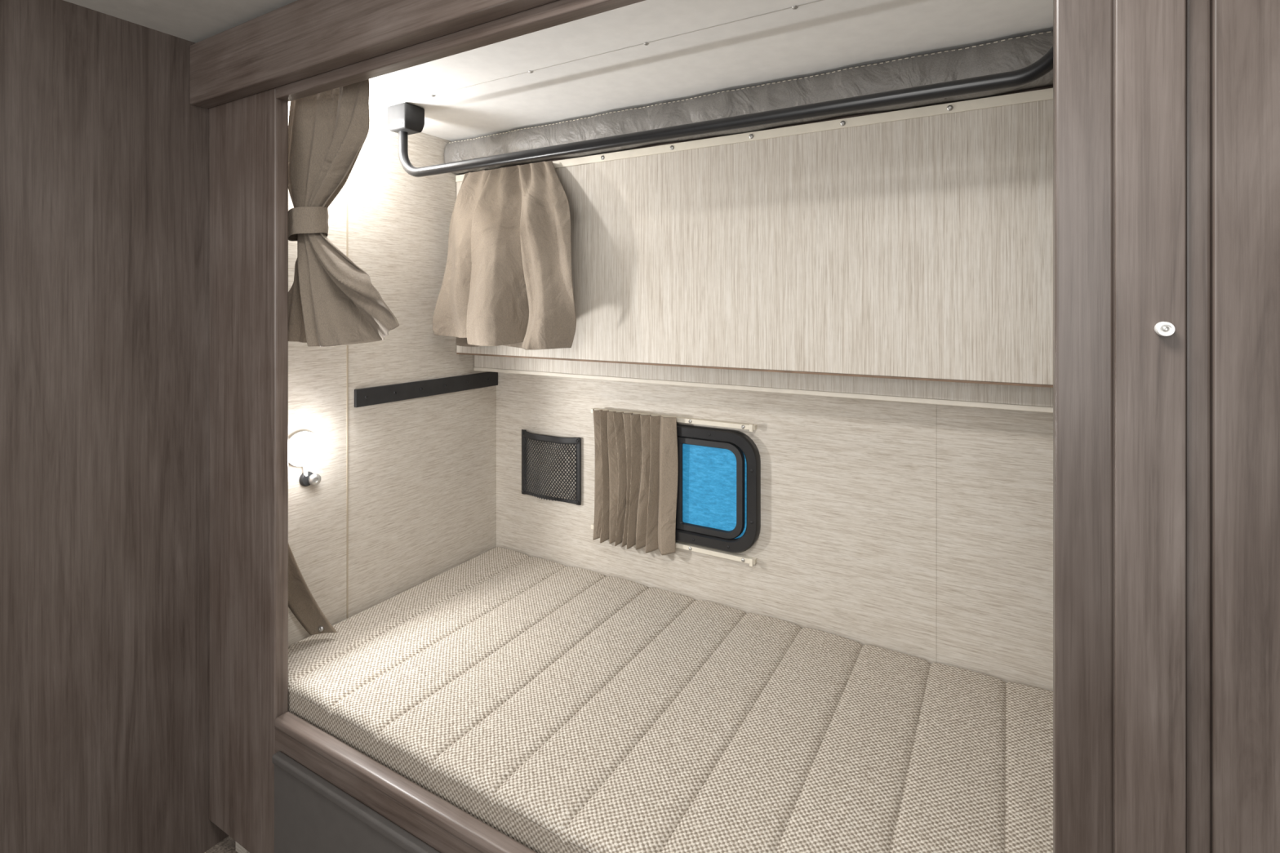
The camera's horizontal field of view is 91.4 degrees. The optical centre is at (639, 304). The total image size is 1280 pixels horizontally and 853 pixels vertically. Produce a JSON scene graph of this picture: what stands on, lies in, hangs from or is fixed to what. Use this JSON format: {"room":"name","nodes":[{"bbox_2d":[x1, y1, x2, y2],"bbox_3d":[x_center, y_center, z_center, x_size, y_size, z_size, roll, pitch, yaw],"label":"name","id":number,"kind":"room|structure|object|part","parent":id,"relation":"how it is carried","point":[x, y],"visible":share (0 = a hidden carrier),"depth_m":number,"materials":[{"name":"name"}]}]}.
{"room":"camper van interior","nodes":[
{"label":"camper van interior","id":0,"kind":"room"},
{"bbox_2d":[0,0,228,852],"bbox_3d":[-1.442,0.338,0.799,0.064,1.885,1.680,0,0,30],"label":"wall","id":1,"kind":"structure","parent":0,"point":[104,148],"depth_m":1.30,"materials":[{"name":"brown wood"}]},
{"bbox_2d":[208,87,288,852],"bbox_3d":[-0.886,0.308,1.410,0.276,1.806,0.030,0,0,30],"label":"trim","id":2,"kind":"structure","parent":1,"relation":"attached to","point":[248,135],"depth_m":1.38,"materials":[{"name":"brown wood"}]},
{"bbox_2d":[190,0,556,108],"bbox_3d":[0.018,-0.527,0.838,2.416,0.137,0.040,0,0,30],"label":"trim","id":3,"kind":"structure","parent":1,"relation":"attached to","point":[297,40],"depth_m":1.19,"materials":[{"name":"brown wood"}]},
{"bbox_2d":[64,0,297,42],"bbox_3d":[-0.128,-0.622,-0.139,3.280,0.035,1.872,0,0,30],"label":"ceiling","id":4,"kind":"structure","parent":0,"point":[192,20],"depth_m":1.29,"materials":[{"name":"paint"}]},
{"bbox_2d":[275,0,644,101],"bbox_3d":[-0.172,-0.517,0.990,1.381,0.157,0.030,0,0,30],"label":"trim","id":5,"kind":"structure","parent":4,"relation":"attached to","point":[557,12],"depth_m":1.06,"materials":[{"name":"brown wood"}]},
{"bbox_2d":[204,835,237,852],"bbox_3d":[0.099,1.312,0.248,3.280,0.064,2.768,0,0,30],"label":"floor","id":6,"kind":"structure","parent":0,"point":[228,845],"depth_m":1.47,"materials":[{"name":"carpet"}]},
{"bbox_2d":[271,751,439,852],"bbox_3d":[-0.176,1.108,0.962,1.360,0.343,0.018,0,0,30],"label":"access panel","id":7,"kind":"object","parent":6,"relation":"on","point":[312,815],"visible":1,"depth_m":1.22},
{"bbox_3d":[-0.174,1.117,0.965,1.360,0.324,0.012,0,0,30],"label":"panel","id":8,"kind":"part","parent":7,"relation":"part of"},
{"bbox_2d":[274,711,537,852],"bbox_3d":[0.190,0.949,1.247,2.083,0.150,0.851,0,0,30],"label":"bunk bed","id":9,"kind":"object","parent":6,"relation":"on","point":[446,828],"visible":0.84,"depth_m":1.14,"materials":[{"name":"brown wood"}]},
{"bbox_2d":[288,546,1053,852],"bbox_3d":[0.198,0.870,1.264,2.070,0.109,0.810,0,0,30],"label":"mattress","id":10,"kind":"object","parent":9,"relation":"on","point":[560,708],"visible":0.91,"depth_m":1.24,"materials":[{"name":"beige fabric"}]},
{"bbox_2d":[288,542,337,635],"bbox_3d":[-0.816,0.677,1.485,0.070,0.259,0.158,0,0,41],"label":"curtain","id":11,"kind":"object","parent":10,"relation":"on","point":[301,602],"visible":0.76,"depth_m":1.50,"materials":[{"name":"fabric"}]},
{"bbox_2d":[1053,0,1112,852],"bbox_3d":[0.445,0.342,0.628,0.048,1.875,0.030,0,0,30],"label":"trim","id":12,"kind":"structure","parent":6,"relation":"on","point":[1082,29],"depth_m":0.62,"materials":[{"name":"brown wood"}]},
{"bbox_2d":[1112,0,1186,852],"bbox_3d":[0.475,0.411,0.584,0.052,1.738,0.016,0,0,30],"label":"door","id":13,"kind":"structure","parent":6,"relation":"on","point":[1149,36],"depth_m":0.58,"materials":[{"name":"brown wood"}]},
{"bbox_2d":[1154,321,1175,336],"bbox_3d":[0.476,0.022,0.567,0.013,0.013,0.012,0,0,30],"label":"knob","id":14,"kind":"object","parent":13,"relation":"attached to","point":[1162,328],"visible":1,"depth_m":0.56,"materials":[{"name":"white plastic"}]},
{"bbox_2d":[1186,0,1210,852],"bbox_3d":[0.508,0.411,0.569,0.019,1.738,0.008,0,0,30],"label":"trim","id":15,"kind":"structure","parent":6,"relation":"on","point":[1197,11],"depth_m":0.57,"materials":[{"name":"brown wood"}]},
{"bbox_2d":[1210,0,1279,852],"bbox_3d":[0.791,0.411,0.401,0.641,1.738,0.012,0,0,30],"label":"wall panel","id":16,"kind":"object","parent":6,"relation":"on","point":[1245,34],"depth_m":0.55,"materials":[{"name":"brown wood"}]},
{"bbox_2d":[235,101,496,852],"bbox_3d":[-0.721,0.366,1.804,0.048,1.827,0.817,0,0,30],"label":"wall","id":17,"kind":"structure","parent":0,"point":[422,471],"depth_m":1.78,"materials":[{"name":"laminate"}]},
{"bbox_2d":[288,431,321,486],"bbox_3d":[-0.823,0.383,1.536,0.046,0.140,0.085,0,0,30],"label":"light","id":18,"kind":"object","parent":17,"relation":"attached to","point":[304,447],"visible":0.96,"depth_m":1.53,"materials":[{"name":"metal"}]},
{"bbox_3d":[-0.832,0.408,1.551,0.013,0.037,0.016,0,0,30],"label":"arm","id":19,"kind":"part","parent":18,"relation":"part of","materials":[{"name":"white plastic"}]},
{"bbox_3d":[-0.830,0.435,1.559,0.011,0.036,0.036,0,0,30],"label":"plate","id":20,"kind":"part","parent":18,"relation":"part of","materials":[{"name":"silver metal"}]},
{"bbox_3d":[-0.813,0.436,1.559,0.021,0.028,0.028,0,0,44],"label":"switch knob","id":21,"kind":"part","parent":18,"relation":"part of","materials":[{"name":"metal"}]},
{"bbox_2d":[346,177,348,617],"bbox_3d":[-0.777,0.159,1.659,0.002,1.346,0.004,0,0,30],"label":"trim","id":22,"kind":"structure","parent":17,"relation":"attached to","point":[347,181],"depth_m":1.66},
{"bbox_2d":[354,371,497,407],"bbox_3d":[-0.626,0.252,1.906,0.012,0.049,0.542,0,0,30],"label":"ledge","id":23,"kind":"object","parent":17,"relation":"attached to","point":[364,397],"visible":0.98,"depth_m":1.86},
{"bbox_2d":[368,0,1053,174],"bbox_3d":[0.162,-0.478,1.199,2.083,0.134,0.665,0,0,30],"label":"bunk","id":24,"kind":"object","parent":17,"relation":"attached to","point":[646,64],"visible":0.75,"depth_m":1.31,"materials":[{"name":"white plastic"}]},
{"bbox_2d":[288,79,399,346],"bbox_3d":[-0.657,-0.195,1.355,0.392,0.573,0.093,0,0,33],"label":"curtain","id":25,"kind":"object","parent":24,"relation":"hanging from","point":[332,301],"visible":0.96,"depth_m":1.36,"materials":[{"name":"fabric"}]},
{"bbox_2d":[432,160,576,350],"bbox_3d":[-0.388,-0.141,1.752,0.509,0.541,0.185,0,0,30],"label":"curtain","id":26,"kind":"object","parent":24,"relation":"hanging from","point":[507,281],"visible":1,"depth_m":1.71,"materials":[{"name":"fabric"}]},
{"bbox_2d":[386,45,1053,177],"bbox_3d":[0.015,-0.421,1.260,1.518,0.187,0.064,0,0,30],"label":"grab rail","id":27,"kind":"object","parent":24,"relation":"attached to","point":[405,118],"visible":0.9,"depth_m":1.16,"materials":[{"name":"metal"}]},
{"bbox_2d":[496,372,1053,691],"bbox_3d":[0.419,0.366,1.637,2.182,1.827,0.048,0,0,30],"label":"wall","id":28,"kind":"structure","parent":0,"point":[845,546],"depth_m":1.54,"materials":[{"name":"laminate"}]},
{"bbox_2d":[521,429,581,505],"bbox_3d":[-0.297,0.521,2.000,0.241,0.214,0.037,0,0,30],"label":"pocket","id":29,"kind":"object","parent":28,"relation":"attached to","point":[525,434],"visible":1,"depth_m":1.98,"materials":[{"name":"black fabric"}]},
{"bbox_2d":[591,408,756,431],"bbox_3d":[0.079,0.327,1.794,0.528,0.020,0.024,0,0,30],"label":"track","id":30,"kind":"object","parent":28,"relation":"attached to","point":[751,428],"visible":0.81,"depth_m":1.73,"materials":[{"name":"metal"}]},
{"bbox_2d":[592,408,678,555],"bbox_3d":[-0.025,0.511,1.813,0.287,0.389,0.037,0,0,30],"label":"window curtain","id":31,"kind":"object","parent":30,"relation":"hanging from","point":[637,460],"visible":1,"depth_m":1.80,"materials":[{"name":"fabric"}]},
{"bbox_2d":[591,523,756,566],"bbox_3d":[0.079,0.684,1.794,0.528,0.020,0.024,0,0,30],"label":"track","id":32,"kind":"object","parent":28,"relation":"attached to","point":[752,561],"visible":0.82,"depth_m":1.72,"materials":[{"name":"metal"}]},
{"bbox_2d":[675,423,760,553],"bbox_3d":[0.098,0.506,1.781,0.503,0.328,0.028,0,0,30],"label":"window","id":33,"kind":"structure","parent":28,"relation":"in","point":[718,499],"depth_m":1.71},
{"bbox_3d":[0.193,0.506,1.734,0.169,0.229,0.003,0,0,30],"label":"sash pane","id":34,"kind":"part","parent":33,"relation":"part of","materials":[{"name":"blue glass"}]},
{"bbox_3d":[0.181,0.506,1.735,0.227,0.264,0.014,0,0,30],"label":"sliding sash","id":35,"kind":"part","parent":33,"relation":"part of","materials":[{"name":"blue glass"}]},
{"bbox_3d":[0.104,0.506,1.792,0.452,0.277,0.003,0,0,30],"label":"fixed pane","id":36,"kind":"part","parent":33,"relation":"part of","materials":[{"name":"blue glass"}]},
{"bbox_2d":[455,88,1053,413],"bbox_3d":[0.358,-0.097,1.534,2.082,0.627,0.187,0,0,30],"label":"wall panel","id":37,"kind":"object","parent":28,"relation":"attached to","point":[905,255],"visible":0.66,"depth_m":1.40,"materials":[{"name":"wood"}]},
{"bbox_3d":[0.313,-0.400,1.458,2.082,0.021,0.003,0,0,30],"label":"trim","id":38,"kind":"part","parent":37,"relation":"part of","materials":[{"name":"beige wood"}]},
{"bbox_3d":[0.379,0.211,1.569,2.082,0.011,0.106,0,0,30],"label":"trim","id":39,"kind":"part","parent":37,"relation":"part of","materials":[{"name":"beige wood"}]},
{"bbox_3d":[0.379,0.150,1.569,2.082,0.109,0.105,0,0,30],"label":"panel","id":40,"kind":"part","parent":37,"relation":"part of","materials":[{"name":"wood"}]},
{"bbox_2d":[935,404,936,662],"bbox_3d":[0.687,0.520,1.451,0.002,0.624,0.001,0,0,30],"label":"trim","id":41,"kind":"structure","parent":28,"relation":"attached to","point":[935,404],"depth_m":1.45,"materials":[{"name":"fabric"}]}
]}

